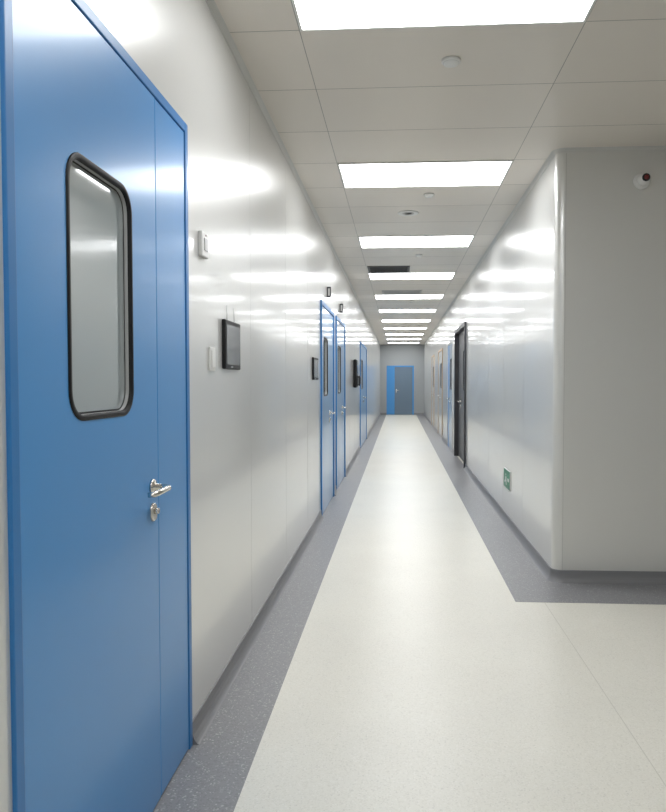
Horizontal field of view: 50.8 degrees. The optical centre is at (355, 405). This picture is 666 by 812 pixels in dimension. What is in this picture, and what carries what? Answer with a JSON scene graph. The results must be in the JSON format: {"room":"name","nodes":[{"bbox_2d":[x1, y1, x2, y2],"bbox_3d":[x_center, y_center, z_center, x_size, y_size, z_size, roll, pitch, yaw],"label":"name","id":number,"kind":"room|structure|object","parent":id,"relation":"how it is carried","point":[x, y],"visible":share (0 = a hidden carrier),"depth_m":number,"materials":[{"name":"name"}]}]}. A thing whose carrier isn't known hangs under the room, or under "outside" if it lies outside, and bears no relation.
{"room":"hospital corridor","nodes":[
{"label":"hospital corridor","id":0,"kind":"room"},
{"bbox_2d":[0,0,379,811],"bbox_3d":[-0.065,-0.545,13.017,0.120,3.000,34.000,0,2,3],"label":"wall","id":1,"kind":"structure","parent":0,"point":[255,429],"depth_m":3.43,"materials":[{"name":"white paint"}]},
{"bbox_2d":[0,0,192,811],"bbox_3d":[-0.674,0.150,2.046,0.146,2.360,1.230,0,2,3],"label":"door","id":2,"kind":"structure","parent":1,"relation":"in","point":[94,157],"depth_m":1.84,"materials":[{"name":"blue paint"}]},
{"bbox_2d":[198,230,208,258],"bbox_3d":[-0.616,-0.652,2.837,0.022,0.100,0.100,0,2,3],"label":"button","id":3,"kind":"object","parent":1,"relation":"attached to","point":[203,238],"visible":1,"depth_m":2.80,"materials":[{"name":"white plastic"}]},
{"bbox_2d":[208,347,215,370],"bbox_3d":[-0.612,-0.200,2.983,0.014,0.100,0.080,0,2,3],"label":"light switch","id":4,"kind":"object","parent":1,"relation":"attached to","point":[211,350],"visible":1,"depth_m":2.96,"materials":[{"name":"white plastic"}]},
{"bbox_2d":[222,305,239,369],"bbox_3d":[-0.589,-0.321,3.313,0.019,0.295,0.300,0,2,3],"label":"wall control panel","id":5,"kind":"object","parent":1,"relation":"attached to","point":[230,330],"visible":1,"depth_m":3.25,"materials":[{"name":"black plastic"}]},
{"bbox_2d":[192,414,380,744],"bbox_3d":[0.013,0.910,13.062,0.036,0.084,34.000,0,2,3],"label":"baseboard","id":6,"kind":"structure","parent":1,"relation":"attached to","point":[201,722],"depth_m":3.65,"materials":[{"name":"grey plastic"}]},
{"bbox_2d":[206,0,380,344],"bbox_3d":[0.007,-2.033,12.962,0.024,0.024,34.000,0,2,3],"label":"trim","id":7,"kind":"structure","parent":1,"relation":"attached to","point":[212,5],"depth_m":4.09,"materials":[{"name":"grey paint"}]},
{"bbox_2d":[312,357,317,379],"bbox_3d":[-0.385,-0.352,6.643,0.019,0.210,0.370,0,2,3],"label":"wall control panel","id":8,"kind":"object","parent":1,"relation":"attached to","point":[314,360],"visible":1,"depth_m":6.51,"materials":[{"name":"black plastic"}]},
{"bbox_2d":[320,300,334,515],"bbox_3d":[-0.319,0.011,7.864,0.144,2.240,1.390,0,2,3],"label":"door","id":9,"kind":"structure","parent":1,"relation":"in","point":[326,314],"depth_m":7.82,"materials":[{"name":"blue paint"}]},
{"bbox_2d":[327,287,330,297],"bbox_3d":[-0.300,-1.267,7.793,0.045,0.120,0.022,0,2,3],"label":"number sign","id":10,"kind":"object","parent":1,"relation":"attached to","point":[328,288],"visible":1,"depth_m":7.78,"materials":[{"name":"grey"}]},
{"bbox_2d":[336,316,345,488],"bbox_3d":[-0.212,-0.049,9.610,0.144,2.240,1.450,0,2,3],"label":"door","id":11,"kind":"structure","parent":1,"relation":"in","point":[340,326],"depth_m":9.58,"materials":[{"name":"blue paint"}]},
{"bbox_2d":[353,359,360,387],"bbox_3d":[0.029,-0.579,12.534,0.125,0.500,0.450,0,2,3],"label":"wall telephone","id":12,"kind":"object","parent":1,"relation":"attached to","point":[355,362],"visible":1,"depth_m":12.32,"materials":[{"name":"black plastic"}]},
{"bbox_2d":[360,341,366,447],"bbox_3d":[0.168,-0.261,15.820,0.144,2.240,2.800,0,2,3],"label":"door","id":13,"kind":"structure","parent":1,"relation":"in","point":[363,349],"depth_m":15.79,"materials":[{"name":"blue paint"}]},
{"bbox_2d":[380,344,423,412],"bbox_3d":[1.975,-1.126,29.974,2.080,3.000,0.120,0,2,3],"label":"wall","id":14,"kind":"structure","parent":0,"point":[410,354],"depth_m":29.89,"materials":[{"name":"grey paint"}]},
{"bbox_2d":[387,366,413,414],"bbox_3d":[1.891,-0.674,29.938,1.160,2.100,0.134,0,2,3],"label":"door","id":15,"kind":"structure","parent":14,"relation":"in","point":[400,379],"depth_m":29.94,"materials":[{"name":"blue paint"}]},
{"bbox_2d":[380,413,423,414],"bbox_3d":[1.970,0.333,29.946,1.880,0.084,0.036,0,2,3],"label":"baseboard","id":16,"kind":"structure","parent":14,"relation":"attached to","point":[380,413],"depth_m":29.92,"materials":[{"name":"grey plastic"}]},
{"bbox_2d":[388,342,418,342],"bbox_3d":[1.937,-2.574,28.561,1.272,0.008,0.637,0,2,3],"label":"ceiling light panel","id":17,"kind":"object","parent":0,"point":[388,342],"depth_m":28.24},
{"bbox_2d":[398,210,418,215],"bbox_3d":[0.494,-1.823,6.624,0.200,0.010,0.200,0,2,3],"label":"ceiling speaker","id":18,"kind":"object","parent":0,"point":[407,212],"depth_m":6.61},
{"bbox_2d":[153,415,665,811],"bbox_3d":[2.890,1.019,12.890,6.000,0.122,34.200,0,2,3],"label":"floor","id":19,"kind":"structure","parent":0,"point":[415,657],"depth_m":3.30,"materials":[{"name":"beige plastic"}]},
{"bbox_2d":[214,0,665,344],"bbox_3d":[2.890,-2.088,12.784,6.000,0.101,34.200,0,2,3],"label":"ceiling","id":20,"kind":"structure","parent":0,"point":[521,94],"depth_m":4.13,"materials":[{"name":"beige"}]},
{"bbox_2d":[367,266,409,272],"bbox_3d":[0.466,-1.936,9.940,0.590,0.010,0.580,0,2,3],"label":"ceiling vent","id":21,"kind":"object","parent":20,"relation":"in","point":[371,269],"visible":1,"depth_m":9.90,"materials":[{"name":"grey metal"}]},
{"bbox_2d":[382,290,421,294],"bbox_3d":[0.818,-2.023,12.487,0.700,0.010,0.550,0,2,3],"label":"ceiling vent","id":22,"kind":"object","parent":20,"relation":"in","point":[384,292],"visible":1,"depth_m":12.45,"materials":[{"name":"grey plastic"}]},
{"bbox_2d":[387,338,420,339],"bbox_3d":[1.779,-2.486,25.988,1.272,0.008,0.637,0,2,3],"label":"ceiling light panel","id":23,"kind":"object","parent":20,"relation":"in","point":[387,338],"depth_m":25.98,"materials":[{"name":"white plastic"}]},
{"bbox_2d":[385,333,423,334],"bbox_3d":[1.622,-2.398,23.414,1.272,0.008,0.637,0,2,3],"label":"ceiling light panel","id":24,"kind":"object","parent":20,"relation":"in","point":[413,333],"depth_m":23.51,"materials":[{"name":"white plastic"}]},
{"bbox_2d":[384,327,426,328],"bbox_3d":[1.464,-2.310,20.840,1.272,0.008,0.637,0,2,3],"label":"ceiling light panel","id":25,"kind":"object","parent":20,"relation":"in","point":[395,327],"depth_m":20.87,"materials":[{"name":"white plastic"}]},
{"bbox_2d":[382,319,430,321],"bbox_3d":[1.307,-2.222,18.267,1.272,0.008,0.637,0,2,3],"label":"ceiling light panel","id":26,"kind":"object","parent":20,"relation":"in","point":[429,320],"depth_m":18.16,"materials":[{"name":"white plastic"}]},
{"bbox_2d":[378,309,435,312],"bbox_3d":[1.149,-2.134,15.693,1.272,0.008,0.637,0,2,3],"label":"ceiling light panel","id":27,"kind":"object","parent":20,"relation":"in","point":[380,310],"depth_m":15.62,"materials":[{"name":"white plastic"}]},
{"bbox_2d":[374,294,443,298],"bbox_3d":[0.992,-2.046,13.119,1.272,0.008,0.637,0,2,3],"label":"ceiling light panel","id":28,"kind":"object","parent":20,"relation":"in","point":[423,296],"depth_m":13.07,"materials":[{"name":"white plastic"}]},
{"bbox_2d":[368,272,455,279],"bbox_3d":[0.834,-1.958,10.546,1.272,0.008,0.637,0,2,3],"label":"ceiling light panel","id":29,"kind":"object","parent":20,"relation":"in","point":[413,275],"depth_m":10.49,"materials":[{"name":"white plastic"}]},
{"bbox_2d":[358,235,474,247],"bbox_3d":[0.677,-1.870,7.972,1.272,0.008,0.637,0,2,3],"label":"ceiling light panel","id":30,"kind":"object","parent":20,"relation":"in","point":[429,240],"depth_m":7.95,"materials":[{"name":"white plastic"}]},
{"bbox_2d":[338,160,513,187],"bbox_3d":[0.519,-1.782,5.398,1.272,0.008,0.637,0,2,3],"label":"ceiling light panel","id":31,"kind":"object","parent":20,"relation":"in","point":[477,172],"depth_m":5.36,"materials":[{"name":"white plastic"}]},
{"bbox_2d":[424,193,434,197],"bbox_3d":[0.624,-1.792,5.965,0.090,0.027,0.090,0,2,3],"label":"smoke detector","id":32,"kind":"object","parent":20,"relation":"attached to","point":[427,195],"visible":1,"depth_m":5.94,"materials":[{"name":"white plastic"}]},
{"bbox_2d":[291,0,596,31],"bbox_3d":[0.362,-1.694,2.825,1.272,0.008,0.637,0,2,3],"label":"ceiling light panel","id":33,"kind":"object","parent":20,"relation":"in","point":[311,15],"depth_m":3.03,"materials":[{"name":"white plastic"}]},
{"bbox_2d":[441,56,460,67],"bbox_3d":[0.473,-1.707,3.481,0.096,0.027,0.096,0,2,3],"label":"smoke detector","id":34,"kind":"object","parent":20,"relation":"attached to","point":[448,61],"visible":1,"depth_m":3.46,"materials":[{"name":"white plastic"}]},
{"bbox_2d":[424,156,554,566],"bbox_3d":[2.206,-0.695,17.384,0.120,3.000,25.000,0,2,3],"label":"wall","id":35,"kind":"structure","parent":0,"point":[506,306],"depth_m":6.56,"materials":[{"name":"white paint"}]},
{"bbox_2d":[431,355,433,426],"bbox_3d":[2.435,-0.477,22.139,0.144,2.240,1.500,0,2,3],"label":"door","id":36,"kind":"structure","parent":35,"relation":"in","point":[432,379],"depth_m":22.38,"materials":[{"name":"beige"}]},
{"bbox_2d":[437,348,442,436],"bbox_3d":[2.193,-0.343,18.199,0.144,2.240,1.800,0,2,3],"label":"door","id":37,"kind":"structure","parent":35,"relation":"in","point":[440,352],"depth_m":18.09,"materials":[{"name":"beige"}]},
{"bbox_2d":[446,340,452,449],"bbox_3d":[1.980,-0.223,14.707,0.144,2.240,1.400,0,2,3],"label":"door","id":38,"kind":"structure","parent":35,"relation":"in","point":[449,398],"depth_m":14.67,"materials":[{"name":"blue paint"}]},
{"bbox_2d":[454,322,465,467],"bbox_3d":[1.868,-0.205,12.284,0.130,2.370,2.050,0,2,3],"label":"door","id":39,"kind":"structure","parent":35,"relation":"in","point":[460,332],"depth_m":12.85,"materials":[{"name":"grey metal"}]},
{"bbox_2d":[504,467,510,490],"bbox_3d":[1.498,0.723,6.940,0.014,0.190,0.380,0,2,3],"label":"exit sign","id":40,"kind":"object","parent":35,"relation":"attached to","point":[507,474],"visible":1,"depth_m":6.87,"materials":[{"name":"green plastic"}]},
{"bbox_2d":[424,413,665,584],"bbox_3d":[4.082,0.766,17.271,3.956,0.084,25.096,0,2,3],"label":"baseboard","id":41,"kind":"structure","parent":35,"relation":"attached to","point":[550,574],"depth_m":4.89,"materials":[{"name":"grey plastic"}]},
{"bbox_2d":[424,146,665,344],"bbox_3d":[4.088,-2.177,17.176,3.944,0.024,25.084,0,2,3],"label":"trim","id":42,"kind":"structure","parent":35,"relation":"attached to","point":[553,153],"depth_m":5.08,"materials":[{"name":"grey paint"}]},
{"bbox_2d":[551,150,665,571],"bbox_3d":[3.340,-0.264,4.798,3.920,3.000,0.121,0,2,3],"label":"wall","id":43,"kind":"structure","parent":0,"point":[608,512],"depth_m":4.84,"materials":[{"name":"white paint"}]},
{"bbox_2d":[633,172,650,188],"bbox_3d":[1.945,-1.533,4.726,0.110,0.110,0.108,0,2,3],"label":"security camera","id":44,"kind":"object","parent":43,"relation":"attached to","point":[642,180],"visible":1,"depth_m":4.71,"materials":[{"name":"white plastic"}]}
]}

